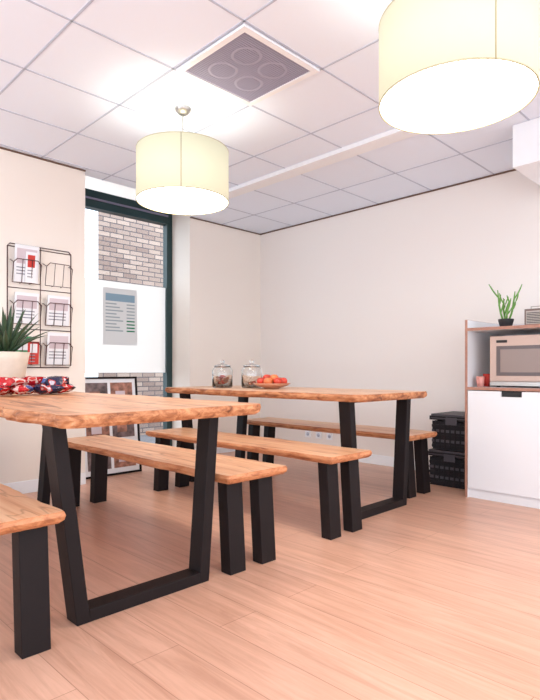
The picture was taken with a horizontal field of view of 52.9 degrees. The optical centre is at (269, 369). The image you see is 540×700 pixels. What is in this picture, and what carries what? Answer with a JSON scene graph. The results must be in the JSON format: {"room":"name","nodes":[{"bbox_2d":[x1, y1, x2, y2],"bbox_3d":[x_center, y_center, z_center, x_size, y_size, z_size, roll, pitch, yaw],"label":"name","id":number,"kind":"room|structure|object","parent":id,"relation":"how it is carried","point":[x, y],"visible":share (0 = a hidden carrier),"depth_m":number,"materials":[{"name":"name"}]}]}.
{"room":"common room","nodes":[
{"label":"common room","id":0,"kind":"room"},
{"bbox_2d":[0,149,84,483],"bbox_3d":[-3.624,-0.595,3.327,4.780,3.150,0.970,0,0,-45],"label":"wall","id":1,"kind":"structure","parent":0,"point":[42,203],"depth_m":4.42,"materials":[{"name":"beige paint"}]},
{"bbox_2d":[7,243,72,367],"bbox_3d":[-1.834,-0.505,4.372,0.518,0.978,0.083,0,0,-45],"label":"magazine rack","id":2,"kind":"object","parent":1,"relation":"attached to","point":[26,263],"visible":0.85,"depth_m":4.32,"materials":[{"name":"black"}]},
{"bbox_2d":[3,472,85,493],"bbox_3d":[-3.276,0.930,2.979,4.780,0.100,0.014,0,0,-45],"label":"baseboard","id":3,"kind":"structure","parent":1,"relation":"attached to","point":[29,486],"depth_m":4.32,"materials":[{"name":"white paint"}]},
{"bbox_2d":[0,147,259,234],"bbox_3d":[-2.432,-1.711,3.974,0.399,0.010,7.375,0,0,40],"label":"trim","id":4,"kind":"structure","parent":1,"relation":"attached to","point":[0,147],"depth_m":4.53,"materials":[{"name":"brown"}]},
{"bbox_2d":[172,214,259,447],"bbox_3d":[-0.672,-0.595,6.640,1.100,3.150,0.460,0,0,-45],"label":"wall","id":5,"kind":"structure","parent":0,"point":[216,268],"depth_m":6.33,"materials":[{"name":"beige paint"}]},
{"bbox_2d":[85,176,171,445],"bbox_3d":[-1.683,-0.565,5.819,1.488,3.090,0.110,0,0,-45],"label":"window","id":6,"kind":"structure","parent":5,"relation":"in","point":[152,353],"depth_m":6.02,"materials":[{"name":"teal"}]},
{"bbox_2d":[103,287,136,345],"bbox_3d":[-1.621,-0.575,5.885,0.410,0.610,0.001,0,0,-45],"label":"notice","id":7,"kind":"object","parent":6,"relation":"attached to","point":[119,305],"visible":1,"depth_m":5.88,"materials":[{"name":"paper"}]},
{"bbox_2d":[194,447,234,453],"bbox_3d":[-0.510,0.930,6.466,1.084,0.100,0.014,0,0,-45],"label":"baseboard","id":8,"kind":"structure","parent":5,"relation":"attached to","point":[219,450],"depth_m":6.41,"materials":[{"name":"white paint"}]},
{"bbox_2d":[0,451,539,699],"bbox_3d":[-0.170,1.030,1.810,7.520,0.100,8.000,0,0,-45],"label":"floor","id":9,"kind":"structure","parent":0,"point":[436,596],"depth_m":2.25,"materials":[{"name":"laminate"}]},
{"bbox_2d":[0,483,65,658],"bbox_3d":[-1.545,0.738,2.450,0.443,0.485,1.950,0,0,-45],"label":"wooden bench","id":10,"kind":"object","parent":9,"relation":"on","point":[28,520],"visible":1,"depth_m":1.88,"materials":[{"name":"brown wood"}]},
{"bbox_2d":[85,377,141,478],"bbox_3d":[-1.563,0.522,5.155,0.600,0.916,0.315,0,0,-45],"label":"photo board","id":11,"kind":"object","parent":9,"relation":"on","point":[105,385],"visible":0.34,"depth_m":5.11,"materials":[{"name":"white paper"}]},
{"bbox_2d":[0,391,260,625],"bbox_3d":[-1.159,0.567,2.963,1.001,0.827,2.310,0,0,-45],"label":"dining table","id":12,"kind":"object","parent":9,"relation":"on","point":[56,413],"visible":0.94,"depth_m":2.25,"materials":[{"name":"brown wood"}]},
{"bbox_2d":[0,305,48,377],"bbox_3d":[-1.761,-0.152,3.584,0.555,0.608,0.588,0,0,-45],"label":"potted succulent","id":13,"kind":"object","parent":12,"relation":"on","point":[13,363],"visible":0.91,"depth_m":3.51,"materials":[{"name":"green plant"}]},
{"bbox_2d":[0,376,75,395],"bbox_3d":[-1.459,0.093,3.310,0.270,0.114,0.693,0,0,31],"label":"snack packets","id":14,"kind":"object","parent":12,"relation":"on","point":[28,384],"visible":1,"depth_m":3.30},
{"bbox_2d":[67,435,286,575],"bbox_3d":[-0.727,0.738,3.346,0.418,0.485,1.920,0,0,-45],"label":"wooden bench","id":15,"kind":"object","parent":9,"relation":"on","point":[230,471],"visible":0.8,"depth_m":2.79,"materials":[{"name":"brown wood"}]},
{"bbox_2d":[146,427,371,539],"bbox_3d":[-0.192,0.738,3.881,0.421,0.485,1.920,0,0,-45],"label":"wooden bench","id":16,"kind":"object","parent":9,"relation":"on","point":[327,457],"visible":0.91,"depth_m":3.32,"materials":[{"name":"brown wood"}]},
{"bbox_2d":[165,385,426,518],"bbox_3d":[0.102,0.567,4.359,0.945,0.827,2.120,0,0,-45],"label":"dining table","id":17,"kind":"object","parent":9,"relation":"on","point":[346,398],"visible":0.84,"depth_m":3.92,"materials":[{"name":"brown wood"}]},
{"bbox_2d":[212,360,232,387],"bbox_3d":[-0.410,0.033,4.681,0.176,0.238,0.176,0,0,-45],"label":"cookie jar","id":18,"kind":"object","parent":17,"relation":"on","point":[222,374],"visible":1,"depth_m":4.61,"materials":[{"name":"clear glass"}]},
{"bbox_2d":[241,360,261,387],"bbox_3d":[-0.156,0.033,4.625,0.176,0.238,0.176,0,0,-45],"label":"cookie jar","id":19,"kind":"object","parent":17,"relation":"on","point":[251,372],"visible":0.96,"depth_m":4.55,"materials":[{"name":"clear glass"}]},
{"bbox_2d":[253,375,290,388],"bbox_3d":[0.014,0.095,4.398,0.310,0.115,0.310,0,0,-45],"label":"fruit bowl","id":20,"kind":"object","parent":17,"relation":"on","point":[267,381],"visible":1,"depth_m":4.31,"materials":[{"name":"food"}]},
{"bbox_2d":[247,417,436,498],"bbox_3d":[0.527,0.738,4.897,0.436,0.485,1.920,0,0,-45],"label":"wooden bench","id":21,"kind":"object","parent":9,"relation":"on","point":[420,468],"visible":0.72,"depth_m":4.38,"materials":[{"name":"brown wood"}]},
{"bbox_2d":[428,448,464,489],"bbox_3d":[1.651,0.830,4.677,0.462,0.300,0.411,0,0,-45],"label":"crate","id":22,"kind":"object","parent":9,"relation":"on","point":[447,467],"visible":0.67,"depth_m":4.54,"materials":[{"name":"black plastic"}]},
{"bbox_2d":[429,411,464,451],"bbox_3d":[1.658,0.524,4.671,0.438,0.300,0.393,0,0,-45],"label":"crate","id":23,"kind":"object","parent":22,"relation":"on","point":[449,426],"visible":0.64,"depth_m":4.56,"materials":[{"name":"black plastic"}]},
{"bbox_2d":[465,320,539,508],"bbox_3d":[2.232,0.297,3.964,0.707,1.366,1.350,0,0,-45],"label":"cabinet","id":24,"kind":"object","parent":9,"relation":"on","point":[502,424],"visible":0.88,"depth_m":4.03,"materials":[{"name":"white wood"}]},
{"bbox_2d":[476,376,484,386],"bbox_3d":[1.625,0.090,4.194,0.064,0.080,0.076,0,0,10],"label":"coffee cup","id":25,"kind":"object","parent":24,"relation":"in","point":[479,379],"visible":1,"depth_m":4.18,"materials":[{"name":"pink ceramic"}]},
{"bbox_2d":[483,374,490,386],"bbox_3d":[1.698,0.080,4.263,0.074,0.100,0.060,0,0,-12],"label":"coffee cup","id":26,"kind":"object","parent":24,"relation":"in","point":[487,381],"visible":0.88,"depth_m":4.24,"materials":[{"name":"red ceramic"}]},
{"bbox_2d":[489,284,521,325],"bbox_3d":[1.793,-0.491,4.129,0.173,0.338,0.237,0,0,-31],"label":"cactus","id":27,"kind":"object","parent":24,"relation":"on","point":[506,321],"visible":0.94,"depth_m":4.08,"materials":[{"name":"green plant"}]},
{"bbox_2d":[490,334,539,386],"bbox_3d":[2.016,-0.063,4.098,0.473,0.384,0.545,0,0,-45],"label":"microwave oven","id":28,"kind":"object","parent":24,"relation":"in","point":[514,360],"visible":0.98,"depth_m":4.01,"materials":[{"name":"beige metal"}]},
{"bbox_2d":[524,306,539,324],"bbox_3d":[2.002,-0.399,3.997,0.116,0.153,0.220,0,0,-45],"label":"radio","id":29,"kind":"object","parent":24,"relation":"on","point":[531,316],"visible":0.83,"depth_m":4.01,"materials":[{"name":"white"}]},
{"bbox_2d":[0,0,539,233],"bbox_3d":[-0.170,-1.968,1.810,8.000,0.503,7.520,0,0,45],"label":"ceiling","id":30,"kind":"structure","parent":0,"point":[82,82],"depth_m":3.53,"materials":[{"name":"white tile"}]},
{"bbox_2d":[136,105,228,214],"bbox_3d":[-0.573,-1.412,3.571,0.602,0.616,0.602,0,0,-45],"label":"pendant lamp","id":31,"kind":"object","parent":30,"relation":"hanging from","point":[178,172],"visible":1,"depth_m":3.35,"materials":[{"name":"beige fabric"}]},
{"bbox_2d":[176,23,319,105],"bbox_3d":[-0.127,-1.709,3.097,0.580,0.014,0.580,0,0,-45],"label":"ceiling vent","id":32,"kind":"object","parent":30,"relation":"in","point":[246,66],"depth_m":3.06,"materials":[{"name":"grey metal"}]},
{"bbox_2d":[229,88,539,198],"bbox_3d":[1.736,-1.702,3.115,0.140,0.034,7.150,0,0,-45],"label":"trim","id":33,"kind":"structure","parent":30,"relation":"attached to","point":[394,135],"depth_m":4.37,"materials":[{"name":"white paint"}]},
{"bbox_2d":[379,0,539,133],"bbox_3d":[0.764,-1.412,2.235,0.622,0.616,0.622,0,0,-45],"label":"pendant lamp","id":34,"kind":"object","parent":30,"relation":"hanging from","point":[446,66],"visible":1,"depth_m":2.05,"materials":[{"name":"beige fabric"}]},
{"bbox_2d":[260,170,539,459],"bbox_3d":[2.436,-0.595,4.416,0.150,3.150,8.000,0,0,-45],"label":"wall","id":35,"kind":"structure","parent":0,"point":[379,297],"depth_m":5.50,"materials":[{"name":"white paint"}]},
{"bbox_2d":[305,430,310,437],"bbox_3d":[0.444,0.741,6.292,0.012,0.077,0.077,0,0,-45],"label":"wall socket","id":36,"kind":"object","parent":35,"relation":"attached to","point":[307,433],"depth_m":6.29,"materials":[{"name":"white paint"}]},
{"bbox_2d":[316,432,321,438],"bbox_3d":[0.561,0.743,6.176,0.012,0.072,0.074,0,0,-45],"label":"wall socket","id":37,"kind":"object","parent":35,"relation":"attached to","point":[319,435],"depth_m":6.17,"materials":[{"name":"white paint"}]},
{"bbox_2d":[327,433,332,439],"bbox_3d":[0.674,0.742,6.063,0.012,0.073,0.071,0,0,-45],"label":"wall socket","id":38,"kind":"object","parent":35,"relation":"attached to","point":[329,435],"depth_m":6.06,"materials":[{"name":"white paint"}]},
{"bbox_2d":[260,169,515,234],"bbox_3d":[1.092,-1.711,5.645,0.012,0.010,3.440,0,0,-45],"label":"trim","id":39,"kind":"structure","parent":35,"relation":"attached to","point":[513,169],"depth_m":5.43,"materials":[{"name":"brown"}]},
{"bbox_2d":[358,454,429,468],"bbox_3d":[2.541,0.930,4.195,0.014,0.100,7.539,0,0,-45],"label":"baseboard","id":40,"kind":"structure","parent":35,"relation":"attached to","point":[373,459],"depth_m":5.60,"materials":[{"name":"white paint"}]},
{"bbox_2d":[513,117,539,185],"bbox_3d":[3.457,-1.568,2.673,0.869,0.296,4.090,0,0,-45],"label":"ceiling soffit","id":41,"kind":"structure","parent":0,"point":[526,135],"depth_m":3.76,"materials":[{"name":"white paint"}]},
{"label":"outside","id":42,"kind":"structure","parent":0,"visible":0},
{"bbox_2d":[140,435,154,442],"bbox_3d":[-6.859,1.190,12.516,20.000,0.180,16.600,0,0,-45],"label":"paving","id":43,"kind":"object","parent":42,"point":[143,438],"visible":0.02,"depth_m":8.59,"materials":[{"name":"grey concrete"}]},
{"bbox_2d":[98,212,162,434],"bbox_3d":[-0.300,-2.460,11.720,7.850,7.120,1.000,0,0,-45],"label":"brick wall","id":44,"kind":"structure","parent":43,"relation":"on","point":[130,251],"depth_m":9.05,"materials":[{"name":"grey brick"}]}
]}

